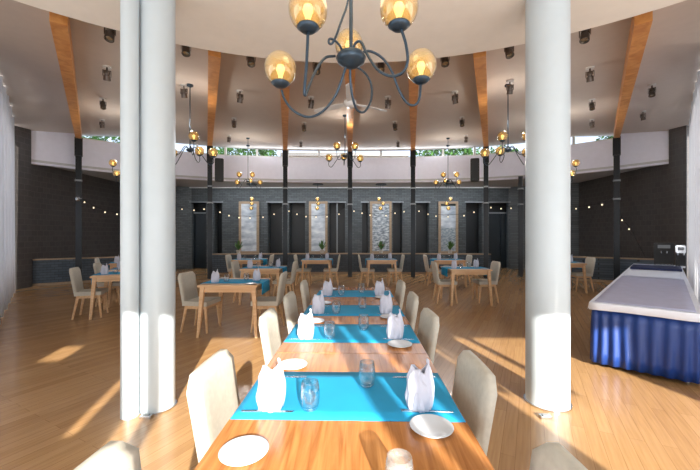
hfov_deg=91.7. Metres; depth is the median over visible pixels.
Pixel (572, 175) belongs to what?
chandelier
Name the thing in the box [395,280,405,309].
dining chair
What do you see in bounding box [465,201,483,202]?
trim
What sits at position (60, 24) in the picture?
roof beam
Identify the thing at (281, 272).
baseboard
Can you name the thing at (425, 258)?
dining chair
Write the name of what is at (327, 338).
tumbler
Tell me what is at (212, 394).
dining chair
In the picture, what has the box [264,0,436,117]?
chandelier
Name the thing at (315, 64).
spotlight
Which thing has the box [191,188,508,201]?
lintel
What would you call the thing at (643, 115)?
spotlight
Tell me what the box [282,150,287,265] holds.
post
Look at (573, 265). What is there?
dining table
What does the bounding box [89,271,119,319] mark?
dining table
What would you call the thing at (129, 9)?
column
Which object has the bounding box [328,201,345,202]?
trim
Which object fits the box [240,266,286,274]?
table runner
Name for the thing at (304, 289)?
dining chair
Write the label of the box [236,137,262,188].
chandelier
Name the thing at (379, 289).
napkin
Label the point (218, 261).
wall
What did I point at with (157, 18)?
column
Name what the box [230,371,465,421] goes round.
table runner
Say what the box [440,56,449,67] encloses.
spotlight
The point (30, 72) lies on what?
ceiling
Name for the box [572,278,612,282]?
baseboard
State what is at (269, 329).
dining chair
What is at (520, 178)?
post
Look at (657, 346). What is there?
table skirt
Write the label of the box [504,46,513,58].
spotlight
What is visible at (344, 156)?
chandelier
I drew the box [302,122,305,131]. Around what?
spotlight
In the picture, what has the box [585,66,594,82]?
spotlight
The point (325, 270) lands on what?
dining chair
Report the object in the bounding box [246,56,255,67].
spotlight
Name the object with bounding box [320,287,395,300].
dining table
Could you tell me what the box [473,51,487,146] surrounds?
roof beam
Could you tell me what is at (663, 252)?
coffee machine
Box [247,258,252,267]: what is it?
napkin
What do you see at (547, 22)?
column
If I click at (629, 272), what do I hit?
folded cloth
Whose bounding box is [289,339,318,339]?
knife
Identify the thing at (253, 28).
ceiling
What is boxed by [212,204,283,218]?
string lights
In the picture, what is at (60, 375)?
floor
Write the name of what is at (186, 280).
dining chair
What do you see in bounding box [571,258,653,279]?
wall
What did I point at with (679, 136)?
wall pillar
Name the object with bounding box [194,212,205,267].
door
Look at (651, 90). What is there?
spotlight
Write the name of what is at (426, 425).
plate
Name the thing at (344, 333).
table runner
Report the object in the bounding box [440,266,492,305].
dining table
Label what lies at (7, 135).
curtain
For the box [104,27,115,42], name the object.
spotlight
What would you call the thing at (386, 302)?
napkin
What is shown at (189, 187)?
trim
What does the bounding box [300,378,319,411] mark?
tumbler
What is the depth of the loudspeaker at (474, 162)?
11.66 m
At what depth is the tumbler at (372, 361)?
1.60 m
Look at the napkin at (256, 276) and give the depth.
5.36 m
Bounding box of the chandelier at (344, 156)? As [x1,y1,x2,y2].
[325,114,363,167]
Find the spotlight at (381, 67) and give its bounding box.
[378,62,384,72]
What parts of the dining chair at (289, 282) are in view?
seat, backrest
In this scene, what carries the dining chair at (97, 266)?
on the floor
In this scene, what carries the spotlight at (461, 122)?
attached to the ceiling at (30, 72)
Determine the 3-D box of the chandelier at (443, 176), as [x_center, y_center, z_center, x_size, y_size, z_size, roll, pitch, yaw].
[3.116,-2.278,10.840,0.884,1.610,0.804,0,0,4]
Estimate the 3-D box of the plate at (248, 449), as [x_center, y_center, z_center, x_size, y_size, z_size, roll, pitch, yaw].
[-0.348,0.712,1.118,0.160,0.015,0.160,0,0,0]
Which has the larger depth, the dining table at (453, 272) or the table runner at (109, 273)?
the dining table at (453, 272)
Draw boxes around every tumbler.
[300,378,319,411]
[324,321,334,339]
[358,314,368,330]
[358,359,375,387]
[385,449,413,469]
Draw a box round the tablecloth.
[588,264,699,321]
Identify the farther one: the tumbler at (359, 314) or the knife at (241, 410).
the tumbler at (359, 314)
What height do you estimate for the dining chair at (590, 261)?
0.888 m
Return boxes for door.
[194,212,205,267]
[489,212,505,267]
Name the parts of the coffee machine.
control panel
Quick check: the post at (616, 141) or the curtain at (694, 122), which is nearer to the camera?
the curtain at (694, 122)
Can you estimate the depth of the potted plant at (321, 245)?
12.88 m
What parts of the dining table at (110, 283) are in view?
leg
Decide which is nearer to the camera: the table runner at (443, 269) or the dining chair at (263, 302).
the dining chair at (263, 302)
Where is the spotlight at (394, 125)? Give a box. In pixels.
[393,121,396,130]
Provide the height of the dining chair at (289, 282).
0.888 m
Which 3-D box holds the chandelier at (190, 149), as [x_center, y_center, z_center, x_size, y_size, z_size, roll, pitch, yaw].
[-2.776,-1.921,5.940,0.884,1.381,0.804,0,0,1]
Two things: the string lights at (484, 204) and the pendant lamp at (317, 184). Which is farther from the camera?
the pendant lamp at (317, 184)
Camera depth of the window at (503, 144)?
12.46 m
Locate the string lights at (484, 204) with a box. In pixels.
[414,204,484,216]
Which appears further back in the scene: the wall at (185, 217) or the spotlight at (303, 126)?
the wall at (185, 217)
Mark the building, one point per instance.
(290, 154)
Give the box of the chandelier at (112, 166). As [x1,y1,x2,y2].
[109,159,119,182]
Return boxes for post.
[74,137,82,275]
[207,146,212,278]
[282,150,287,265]
[347,151,352,276]
[410,150,415,276]
[483,146,488,278]
[518,176,523,276]
[613,136,620,280]
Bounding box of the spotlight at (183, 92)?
[180,84,187,97]
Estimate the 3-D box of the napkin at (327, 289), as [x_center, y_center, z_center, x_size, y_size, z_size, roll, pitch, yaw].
[-0.265,0.611,4.049,0.114,0.212,0.087,0,0,-5]
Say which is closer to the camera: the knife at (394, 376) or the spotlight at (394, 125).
the knife at (394, 376)
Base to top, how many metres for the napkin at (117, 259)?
0.212 m
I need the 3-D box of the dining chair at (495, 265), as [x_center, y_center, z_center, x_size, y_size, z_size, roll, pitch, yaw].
[3.019,1.029,7.530,0.494,0.888,0.450,0,0,0]
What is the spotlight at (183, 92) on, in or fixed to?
attached to the ceiling at (30, 72)
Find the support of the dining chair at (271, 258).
on the floor
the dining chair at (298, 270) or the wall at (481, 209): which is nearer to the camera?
the dining chair at (298, 270)
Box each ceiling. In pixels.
[0,0,699,150]
[14,0,685,62]
[31,159,668,186]
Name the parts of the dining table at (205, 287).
leg, leg, leg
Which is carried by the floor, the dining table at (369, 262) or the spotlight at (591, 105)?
the dining table at (369, 262)
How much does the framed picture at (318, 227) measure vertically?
2.254 m
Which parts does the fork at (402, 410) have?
handle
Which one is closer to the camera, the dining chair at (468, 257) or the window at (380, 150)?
the dining chair at (468, 257)
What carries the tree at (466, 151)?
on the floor
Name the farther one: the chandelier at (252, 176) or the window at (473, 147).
the window at (473, 147)
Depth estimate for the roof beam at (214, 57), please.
5.28 m
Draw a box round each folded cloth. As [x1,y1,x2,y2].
[623,270,680,278]
[630,264,681,271]
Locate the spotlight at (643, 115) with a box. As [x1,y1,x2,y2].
[640,110,645,120]
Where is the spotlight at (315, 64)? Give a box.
[313,62,320,74]
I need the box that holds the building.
[280,153,408,156]
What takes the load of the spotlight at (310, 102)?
attached to the ceiling at (30, 72)
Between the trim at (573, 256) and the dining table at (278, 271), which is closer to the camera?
the dining table at (278, 271)
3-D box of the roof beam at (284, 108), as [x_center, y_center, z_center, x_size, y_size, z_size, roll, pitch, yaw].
[-1.536,-2.669,8.047,0.144,1.098,8.381,0,0,-11]
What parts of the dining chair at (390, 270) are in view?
seat, backrest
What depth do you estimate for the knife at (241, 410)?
1.38 m
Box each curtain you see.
[0,76,14,318]
[688,71,699,303]
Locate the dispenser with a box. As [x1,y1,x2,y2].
[675,245,685,267]
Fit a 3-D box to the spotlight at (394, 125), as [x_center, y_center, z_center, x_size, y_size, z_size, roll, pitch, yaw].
[1.109,-2.688,8.371,0.120,0.233,0.134,0,0,-18]
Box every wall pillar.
[14,125,30,289]
[669,125,688,278]
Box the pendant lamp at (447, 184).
[443,183,454,209]
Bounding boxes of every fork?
[283,376,305,377]
[401,409,452,412]
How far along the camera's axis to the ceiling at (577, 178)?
13.11 m
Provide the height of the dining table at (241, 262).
0.750 m
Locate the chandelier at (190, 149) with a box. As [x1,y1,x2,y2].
[176,83,217,164]
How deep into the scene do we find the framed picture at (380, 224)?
14.73 m
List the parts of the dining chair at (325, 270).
seat, backrest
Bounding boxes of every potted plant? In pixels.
[235,240,241,253]
[318,241,325,252]
[377,240,385,252]
[446,241,454,253]
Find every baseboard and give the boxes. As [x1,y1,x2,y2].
[33,280,90,285]
[218,272,448,274]
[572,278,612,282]
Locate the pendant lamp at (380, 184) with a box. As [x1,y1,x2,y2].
[376,183,385,209]
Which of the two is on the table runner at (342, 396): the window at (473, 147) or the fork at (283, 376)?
the fork at (283, 376)
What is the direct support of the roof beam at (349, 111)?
attached to the ceiling at (30, 72)
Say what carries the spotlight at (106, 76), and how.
attached to the ceiling at (30, 72)
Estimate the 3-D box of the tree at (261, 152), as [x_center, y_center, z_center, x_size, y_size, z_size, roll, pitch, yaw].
[-7.994,-3.172,25.972,5.304,9.283,5.256,0,0,9]
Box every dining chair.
[69,267,108,319]
[74,441,141,469]
[93,262,119,306]
[178,271,220,333]
[186,349,239,462]
[225,254,244,277]
[231,261,257,302]
[250,271,286,332]
[259,308,281,362]
[267,254,273,283]
[273,261,296,295]
[283,291,298,333]
[294,254,311,285]
[300,280,310,311]
[323,254,339,285]
[358,254,374,285]
[387,254,404,285]
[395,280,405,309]
[405,291,418,330]
[417,308,438,362]
[423,255,440,285]
[431,261,457,303]
[452,350,496,455]
[456,255,471,285]
[472,261,500,302]
[529,442,587,469]
[571,257,595,291]
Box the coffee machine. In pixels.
[654,243,674,265]
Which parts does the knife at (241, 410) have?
handle, blade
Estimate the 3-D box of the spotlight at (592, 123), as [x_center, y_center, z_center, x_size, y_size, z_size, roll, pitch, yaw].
[6.425,-2.949,9.024,0.134,0.233,0.120,0,0,-27]
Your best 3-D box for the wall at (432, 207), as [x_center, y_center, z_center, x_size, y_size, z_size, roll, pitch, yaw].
[1.545,0.020,15.000,7.008,2.900,0.400,0,0,0]
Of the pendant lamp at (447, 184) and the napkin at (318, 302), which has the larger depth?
the pendant lamp at (447, 184)
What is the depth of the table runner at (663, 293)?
4.33 m
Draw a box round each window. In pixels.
[83,138,119,143]
[176,144,224,155]
[225,147,281,156]
[288,150,346,157]
[353,150,390,157]
[416,147,474,156]
[475,144,524,155]
[571,136,612,144]
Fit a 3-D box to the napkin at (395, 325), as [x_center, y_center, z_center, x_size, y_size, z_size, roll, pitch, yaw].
[0.315,0.611,2.369,0.114,0.212,0.087,0,0,7]
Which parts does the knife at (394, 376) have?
blade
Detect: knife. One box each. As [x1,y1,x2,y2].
[241,410,293,411]
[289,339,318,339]
[392,376,434,377]
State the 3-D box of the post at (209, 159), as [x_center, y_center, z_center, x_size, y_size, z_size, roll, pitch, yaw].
[-4.700,-0.751,11.400,0.190,4.442,0.190,0,0,-23]
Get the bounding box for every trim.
[33,256,119,259]
[189,187,510,187]
[189,201,206,202]
[212,253,490,254]
[266,201,282,202]
[288,201,305,202]
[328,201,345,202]
[336,203,337,252]
[415,201,429,202]
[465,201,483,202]
[488,201,510,202]
[573,256,653,259]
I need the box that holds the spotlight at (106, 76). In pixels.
[102,65,111,80]
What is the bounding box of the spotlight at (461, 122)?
[459,116,464,126]
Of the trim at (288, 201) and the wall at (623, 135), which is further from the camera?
the trim at (288, 201)
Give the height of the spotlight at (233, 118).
0.233 m
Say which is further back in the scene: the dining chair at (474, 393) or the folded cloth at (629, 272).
the folded cloth at (629, 272)
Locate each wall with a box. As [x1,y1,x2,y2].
[31,131,668,182]
[31,164,119,285]
[33,258,119,283]
[41,131,74,136]
[176,186,193,268]
[194,203,505,252]
[206,203,217,268]
[212,254,490,272]
[222,202,269,252]
[282,202,290,252]
[305,202,465,252]
[479,203,488,253]
[506,183,578,268]
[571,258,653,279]
[579,164,668,257]
[620,131,658,137]
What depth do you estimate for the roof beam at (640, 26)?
4.51 m
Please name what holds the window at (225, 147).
in the wall at (45, 146)
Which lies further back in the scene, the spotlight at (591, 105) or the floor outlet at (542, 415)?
the spotlight at (591, 105)
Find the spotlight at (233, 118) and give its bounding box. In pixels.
[231,117,236,127]
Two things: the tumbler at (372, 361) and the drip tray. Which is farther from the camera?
the drip tray
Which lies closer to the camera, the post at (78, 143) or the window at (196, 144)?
the post at (78, 143)
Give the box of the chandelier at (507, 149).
[480,84,524,165]
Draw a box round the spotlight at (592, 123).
[589,119,594,127]
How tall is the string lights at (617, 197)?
1.822 m
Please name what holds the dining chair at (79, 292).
on the floor
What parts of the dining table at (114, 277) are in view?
leg, leg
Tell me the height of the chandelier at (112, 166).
1.652 m
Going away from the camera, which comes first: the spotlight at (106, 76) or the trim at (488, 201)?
the spotlight at (106, 76)
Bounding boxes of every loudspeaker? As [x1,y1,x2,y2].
[215,158,223,181]
[470,158,478,181]
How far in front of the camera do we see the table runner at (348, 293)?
4.17 m
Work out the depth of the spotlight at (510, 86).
5.69 m
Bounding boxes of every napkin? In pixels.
[101,263,107,273]
[114,255,119,262]
[211,269,218,282]
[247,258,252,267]
[253,267,259,280]
[257,355,284,411]
[276,259,279,266]
[298,307,313,338]
[312,290,324,313]
[323,277,331,295]
[375,277,383,294]
[380,290,391,313]
[387,307,402,339]
[406,356,433,411]
[451,259,456,267]
[473,258,478,266]
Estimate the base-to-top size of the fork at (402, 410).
0.004 m
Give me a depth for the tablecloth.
3.61 m
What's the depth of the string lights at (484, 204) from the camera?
11.49 m
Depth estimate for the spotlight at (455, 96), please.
6.13 m
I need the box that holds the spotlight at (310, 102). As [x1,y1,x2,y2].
[308,96,313,108]
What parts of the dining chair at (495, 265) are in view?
leg, leg, seat, backrest, leg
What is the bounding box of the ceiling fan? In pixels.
[314,83,386,112]
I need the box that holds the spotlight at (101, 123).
[99,119,104,127]
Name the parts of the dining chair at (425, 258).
backrest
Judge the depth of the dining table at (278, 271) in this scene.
7.16 m
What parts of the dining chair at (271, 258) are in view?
backrest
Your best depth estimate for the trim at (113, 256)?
10.23 m
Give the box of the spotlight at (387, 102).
[385,96,390,108]
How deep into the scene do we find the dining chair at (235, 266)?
7.49 m
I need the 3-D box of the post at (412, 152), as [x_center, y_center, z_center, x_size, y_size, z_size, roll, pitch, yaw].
[2.200,-0.739,11.870,0.190,4.417,0.190,0,0,10]
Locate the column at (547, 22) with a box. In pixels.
[524,0,572,412]
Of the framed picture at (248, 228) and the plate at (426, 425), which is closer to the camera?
the plate at (426, 425)
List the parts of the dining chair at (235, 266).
backrest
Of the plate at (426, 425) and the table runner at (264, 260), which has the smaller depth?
the plate at (426, 425)
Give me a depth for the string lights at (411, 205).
11.80 m
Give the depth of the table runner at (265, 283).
5.25 m
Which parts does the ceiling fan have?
blade, blade, motor, blade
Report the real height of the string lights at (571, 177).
1.319 m
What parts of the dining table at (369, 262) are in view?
leg, leg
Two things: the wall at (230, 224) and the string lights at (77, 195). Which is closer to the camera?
the string lights at (77, 195)
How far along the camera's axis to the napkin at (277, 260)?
7.62 m
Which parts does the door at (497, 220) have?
frame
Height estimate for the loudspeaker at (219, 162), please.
0.780 m
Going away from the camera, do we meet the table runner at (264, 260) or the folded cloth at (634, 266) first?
the folded cloth at (634, 266)
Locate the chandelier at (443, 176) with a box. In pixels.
[433,138,459,188]
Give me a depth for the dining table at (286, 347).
2.21 m
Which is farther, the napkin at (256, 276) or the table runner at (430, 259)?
the table runner at (430, 259)
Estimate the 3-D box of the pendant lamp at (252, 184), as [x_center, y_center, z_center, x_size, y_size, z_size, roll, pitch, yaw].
[-4.006,-1.547,13.900,0.440,1.076,0.440,0,0,-10]
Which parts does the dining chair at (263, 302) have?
leg, leg, seat, seat frame, backrest, leg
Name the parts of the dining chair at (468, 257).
backrest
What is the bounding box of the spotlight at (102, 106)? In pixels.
[99,97,106,109]
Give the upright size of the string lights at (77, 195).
0.521 m
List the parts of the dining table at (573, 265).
leg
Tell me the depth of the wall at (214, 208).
14.85 m
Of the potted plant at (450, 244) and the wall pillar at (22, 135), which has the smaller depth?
the wall pillar at (22, 135)
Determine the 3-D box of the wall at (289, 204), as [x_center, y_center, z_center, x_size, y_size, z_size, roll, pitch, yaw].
[-2.808,0.020,15.000,0.305,2.900,0.400,0,0,0]
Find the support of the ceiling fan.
hanging from the ceiling at (30, 72)
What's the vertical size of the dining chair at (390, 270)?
0.888 m
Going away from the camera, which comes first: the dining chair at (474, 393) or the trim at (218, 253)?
the dining chair at (474, 393)
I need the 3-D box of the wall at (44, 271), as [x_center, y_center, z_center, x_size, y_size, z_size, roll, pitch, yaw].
[-7.811,1.100,10.832,3.363,0.740,0.432,0,0,-42]
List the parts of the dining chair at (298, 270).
backrest, seat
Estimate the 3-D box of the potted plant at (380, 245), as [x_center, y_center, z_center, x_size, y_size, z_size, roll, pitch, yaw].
[1.210,0.433,12.965,0.369,0.523,0.380,0,0,0]
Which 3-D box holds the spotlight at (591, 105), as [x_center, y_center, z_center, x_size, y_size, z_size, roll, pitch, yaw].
[5.038,-2.711,7.077,0.120,0.233,0.134,0,0,26]
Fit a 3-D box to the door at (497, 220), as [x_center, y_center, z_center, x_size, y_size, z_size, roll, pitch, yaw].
[6.660,0.230,15.064,1.199,2.480,0.171,0,0,0]
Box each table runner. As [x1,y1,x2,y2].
[91,272,119,284]
[201,279,269,294]
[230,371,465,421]
[233,259,266,265]
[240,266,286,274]
[284,324,419,342]
[301,259,332,264]
[304,305,403,315]
[317,290,392,296]
[365,259,396,264]
[430,259,462,264]
[441,267,488,276]
[595,276,695,311]
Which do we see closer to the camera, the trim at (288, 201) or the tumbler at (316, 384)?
the tumbler at (316, 384)
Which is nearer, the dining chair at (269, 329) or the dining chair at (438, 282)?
the dining chair at (269, 329)
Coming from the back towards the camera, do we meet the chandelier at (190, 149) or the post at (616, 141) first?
the post at (616, 141)
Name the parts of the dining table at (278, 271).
leg, leg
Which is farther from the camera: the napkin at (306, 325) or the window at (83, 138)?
the window at (83, 138)
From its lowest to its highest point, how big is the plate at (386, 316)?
0.015 m
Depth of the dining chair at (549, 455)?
0.93 m
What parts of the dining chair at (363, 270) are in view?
backrest, seat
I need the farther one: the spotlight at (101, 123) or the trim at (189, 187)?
the trim at (189, 187)
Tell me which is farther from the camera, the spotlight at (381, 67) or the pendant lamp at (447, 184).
the pendant lamp at (447, 184)
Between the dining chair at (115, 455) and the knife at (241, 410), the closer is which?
the dining chair at (115, 455)
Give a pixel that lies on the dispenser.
(680, 250)
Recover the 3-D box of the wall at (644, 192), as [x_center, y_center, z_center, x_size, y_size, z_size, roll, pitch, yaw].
[9.210,-0.310,11.600,0.180,3.560,4.000,0,0,0]
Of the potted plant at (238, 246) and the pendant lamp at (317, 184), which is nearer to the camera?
the potted plant at (238, 246)
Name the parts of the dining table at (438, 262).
leg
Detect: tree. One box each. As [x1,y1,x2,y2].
[82,136,119,142]
[213,147,276,155]
[416,147,481,155]
[477,145,522,154]
[596,136,612,140]
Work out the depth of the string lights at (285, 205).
11.80 m
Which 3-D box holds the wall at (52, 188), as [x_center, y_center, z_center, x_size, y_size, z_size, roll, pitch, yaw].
[-9.210,-0.310,11.600,0.180,3.560,4.000,0,0,0]
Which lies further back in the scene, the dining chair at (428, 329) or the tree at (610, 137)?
the tree at (610, 137)
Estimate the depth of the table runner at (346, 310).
3.23 m
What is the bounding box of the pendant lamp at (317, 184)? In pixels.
[313,183,322,208]
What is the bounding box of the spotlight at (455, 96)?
[452,90,457,103]
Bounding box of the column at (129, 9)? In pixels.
[120,0,138,419]
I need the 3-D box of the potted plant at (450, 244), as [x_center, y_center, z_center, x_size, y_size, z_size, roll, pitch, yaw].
[3.802,0.433,12.742,0.380,0.523,0.369,0,0,6]
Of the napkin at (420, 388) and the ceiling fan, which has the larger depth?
the ceiling fan
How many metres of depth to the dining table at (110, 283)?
6.90 m
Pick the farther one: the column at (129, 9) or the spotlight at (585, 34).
the spotlight at (585, 34)
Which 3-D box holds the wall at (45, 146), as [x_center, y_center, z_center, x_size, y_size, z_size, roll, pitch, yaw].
[0.000,-2.510,11.445,18.453,0.960,3.690,0,0,0]
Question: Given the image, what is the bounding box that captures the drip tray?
[654,263,673,265]
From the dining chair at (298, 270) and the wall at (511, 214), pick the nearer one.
the dining chair at (298, 270)
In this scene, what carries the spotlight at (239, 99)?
attached to the ceiling at (30, 72)
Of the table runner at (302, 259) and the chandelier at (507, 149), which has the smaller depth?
the chandelier at (507, 149)
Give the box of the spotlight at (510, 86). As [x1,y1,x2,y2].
[506,80,513,93]
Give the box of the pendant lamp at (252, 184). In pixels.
[246,183,257,208]
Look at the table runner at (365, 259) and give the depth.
9.93 m
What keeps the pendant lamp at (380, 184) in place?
hanging from the ceiling at (577, 178)
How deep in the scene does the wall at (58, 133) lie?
10.22 m
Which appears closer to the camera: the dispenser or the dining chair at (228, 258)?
the dispenser
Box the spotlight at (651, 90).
[648,83,655,97]
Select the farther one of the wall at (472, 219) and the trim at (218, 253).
the wall at (472, 219)
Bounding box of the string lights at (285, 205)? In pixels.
[285,205,347,217]
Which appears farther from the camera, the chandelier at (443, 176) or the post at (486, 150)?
the post at (486, 150)
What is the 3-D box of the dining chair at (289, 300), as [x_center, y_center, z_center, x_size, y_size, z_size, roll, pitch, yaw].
[-0.387,1.029,3.371,0.494,0.888,0.450,0,0,1]
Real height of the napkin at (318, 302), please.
0.212 m
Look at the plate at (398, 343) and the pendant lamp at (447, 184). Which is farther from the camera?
the pendant lamp at (447, 184)
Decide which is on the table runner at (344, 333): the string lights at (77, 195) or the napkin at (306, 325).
the napkin at (306, 325)
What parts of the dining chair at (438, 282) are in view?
backrest, leg, seat, leg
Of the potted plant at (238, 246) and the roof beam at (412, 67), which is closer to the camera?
the roof beam at (412, 67)
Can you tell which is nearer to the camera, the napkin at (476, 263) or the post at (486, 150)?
the napkin at (476, 263)
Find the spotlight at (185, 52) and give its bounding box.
[181,45,189,56]
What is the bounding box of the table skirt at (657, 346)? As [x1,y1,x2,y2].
[590,310,699,383]
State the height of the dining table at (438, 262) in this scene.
0.750 m
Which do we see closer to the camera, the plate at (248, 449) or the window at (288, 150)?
the plate at (248, 449)
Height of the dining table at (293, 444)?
0.750 m
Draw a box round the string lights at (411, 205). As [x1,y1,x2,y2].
[353,205,411,215]
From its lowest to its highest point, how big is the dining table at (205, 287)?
0.750 m
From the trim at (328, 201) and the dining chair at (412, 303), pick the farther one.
the trim at (328, 201)
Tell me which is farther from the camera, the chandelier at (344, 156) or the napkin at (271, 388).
the chandelier at (344, 156)
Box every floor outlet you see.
[139,413,152,418]
[538,413,551,418]
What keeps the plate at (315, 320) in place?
on the dining table at (286, 347)
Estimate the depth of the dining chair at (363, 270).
9.90 m
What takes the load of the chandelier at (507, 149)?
hanging from the ceiling at (30, 72)
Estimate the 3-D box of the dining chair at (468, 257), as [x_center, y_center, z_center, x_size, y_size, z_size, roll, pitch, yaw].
[3.299,1.029,10.000,0.494,0.888,0.450,0,0,0]
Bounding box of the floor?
[0,268,699,469]
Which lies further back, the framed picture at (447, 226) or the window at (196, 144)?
the framed picture at (447, 226)
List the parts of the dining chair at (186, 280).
leg, backrest, leg, seat, seat frame, leg, leg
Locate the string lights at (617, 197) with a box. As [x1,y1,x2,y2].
[617,197,644,255]
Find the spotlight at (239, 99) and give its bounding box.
[236,89,242,102]
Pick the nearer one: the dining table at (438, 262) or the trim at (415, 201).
the dining table at (438, 262)
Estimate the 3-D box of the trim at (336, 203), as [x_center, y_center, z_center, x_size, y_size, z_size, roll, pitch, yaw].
[-0.566,0.020,14.900,0.050,2.900,0.100,0,0,0]
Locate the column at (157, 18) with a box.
[139,0,176,414]
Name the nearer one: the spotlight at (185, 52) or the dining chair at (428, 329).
the dining chair at (428, 329)
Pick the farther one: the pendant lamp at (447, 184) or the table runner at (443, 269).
the pendant lamp at (447, 184)
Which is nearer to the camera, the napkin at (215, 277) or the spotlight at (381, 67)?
the spotlight at (381, 67)
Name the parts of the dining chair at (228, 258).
backrest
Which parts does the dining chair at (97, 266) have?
backrest, seat, leg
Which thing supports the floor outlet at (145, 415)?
on the floor
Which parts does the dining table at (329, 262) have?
leg, leg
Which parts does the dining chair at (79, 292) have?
leg, backrest, leg, seat, seat frame, leg, leg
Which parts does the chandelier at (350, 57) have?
glass globe, bulb, glass globe, bulb, arm, arm, glass globe, rod, arm, arm, arm, bulb, glass globe, bulb, glass globe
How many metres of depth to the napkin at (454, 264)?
7.29 m
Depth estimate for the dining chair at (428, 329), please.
2.47 m
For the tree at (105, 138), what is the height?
9.283 m
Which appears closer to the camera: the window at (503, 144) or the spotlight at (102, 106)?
the spotlight at (102, 106)
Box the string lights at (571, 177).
[571,177,612,208]
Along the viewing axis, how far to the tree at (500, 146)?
29.11 m
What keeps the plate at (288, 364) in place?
on the dining table at (293, 444)
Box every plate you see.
[218,435,268,466]
[281,359,306,369]
[313,318,323,322]
[380,314,397,318]
[388,339,411,347]
[410,414,453,438]
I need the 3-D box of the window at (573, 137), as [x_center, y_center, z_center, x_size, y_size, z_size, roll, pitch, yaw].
[7.471,-3.170,11.353,2.516,0.365,0.120,0,0,41]
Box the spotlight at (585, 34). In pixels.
[579,28,590,43]
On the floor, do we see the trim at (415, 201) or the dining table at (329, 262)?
the dining table at (329, 262)
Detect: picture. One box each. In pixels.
[239,201,258,252]
[309,201,327,252]
[370,201,391,252]
[438,201,457,252]
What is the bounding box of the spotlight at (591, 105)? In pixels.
[589,98,595,110]
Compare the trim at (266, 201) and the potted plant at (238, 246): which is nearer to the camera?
the potted plant at (238, 246)
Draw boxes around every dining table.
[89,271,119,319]
[107,269,119,307]
[108,263,116,288]
[194,353,493,469]
[196,278,270,337]
[231,258,267,277]
[239,268,286,304]
[276,300,426,353]
[301,258,332,282]
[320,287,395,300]
[366,258,396,286]
[429,260,466,286]
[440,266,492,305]
[571,263,587,292]
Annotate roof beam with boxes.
[49,11,81,138]
[207,50,220,145]
[279,60,289,149]
[345,69,355,150]
[408,60,419,149]
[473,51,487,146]
[613,11,652,137]
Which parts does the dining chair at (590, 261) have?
seat, backrest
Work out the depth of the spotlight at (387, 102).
6.37 m
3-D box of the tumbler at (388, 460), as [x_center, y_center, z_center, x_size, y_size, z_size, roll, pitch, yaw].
[0.135,0.662,0.930,0.082,0.115,0.082,0,0,0]
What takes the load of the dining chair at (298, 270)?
on the floor
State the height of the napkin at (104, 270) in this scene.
0.212 m
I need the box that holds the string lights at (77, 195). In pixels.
[77,195,117,214]
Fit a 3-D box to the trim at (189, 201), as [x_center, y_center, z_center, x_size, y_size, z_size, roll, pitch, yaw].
[-6.878,-1.430,14.780,1.319,0.050,0.050,0,0,0]
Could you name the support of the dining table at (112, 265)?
on the floor
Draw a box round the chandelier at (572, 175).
[571,160,579,181]

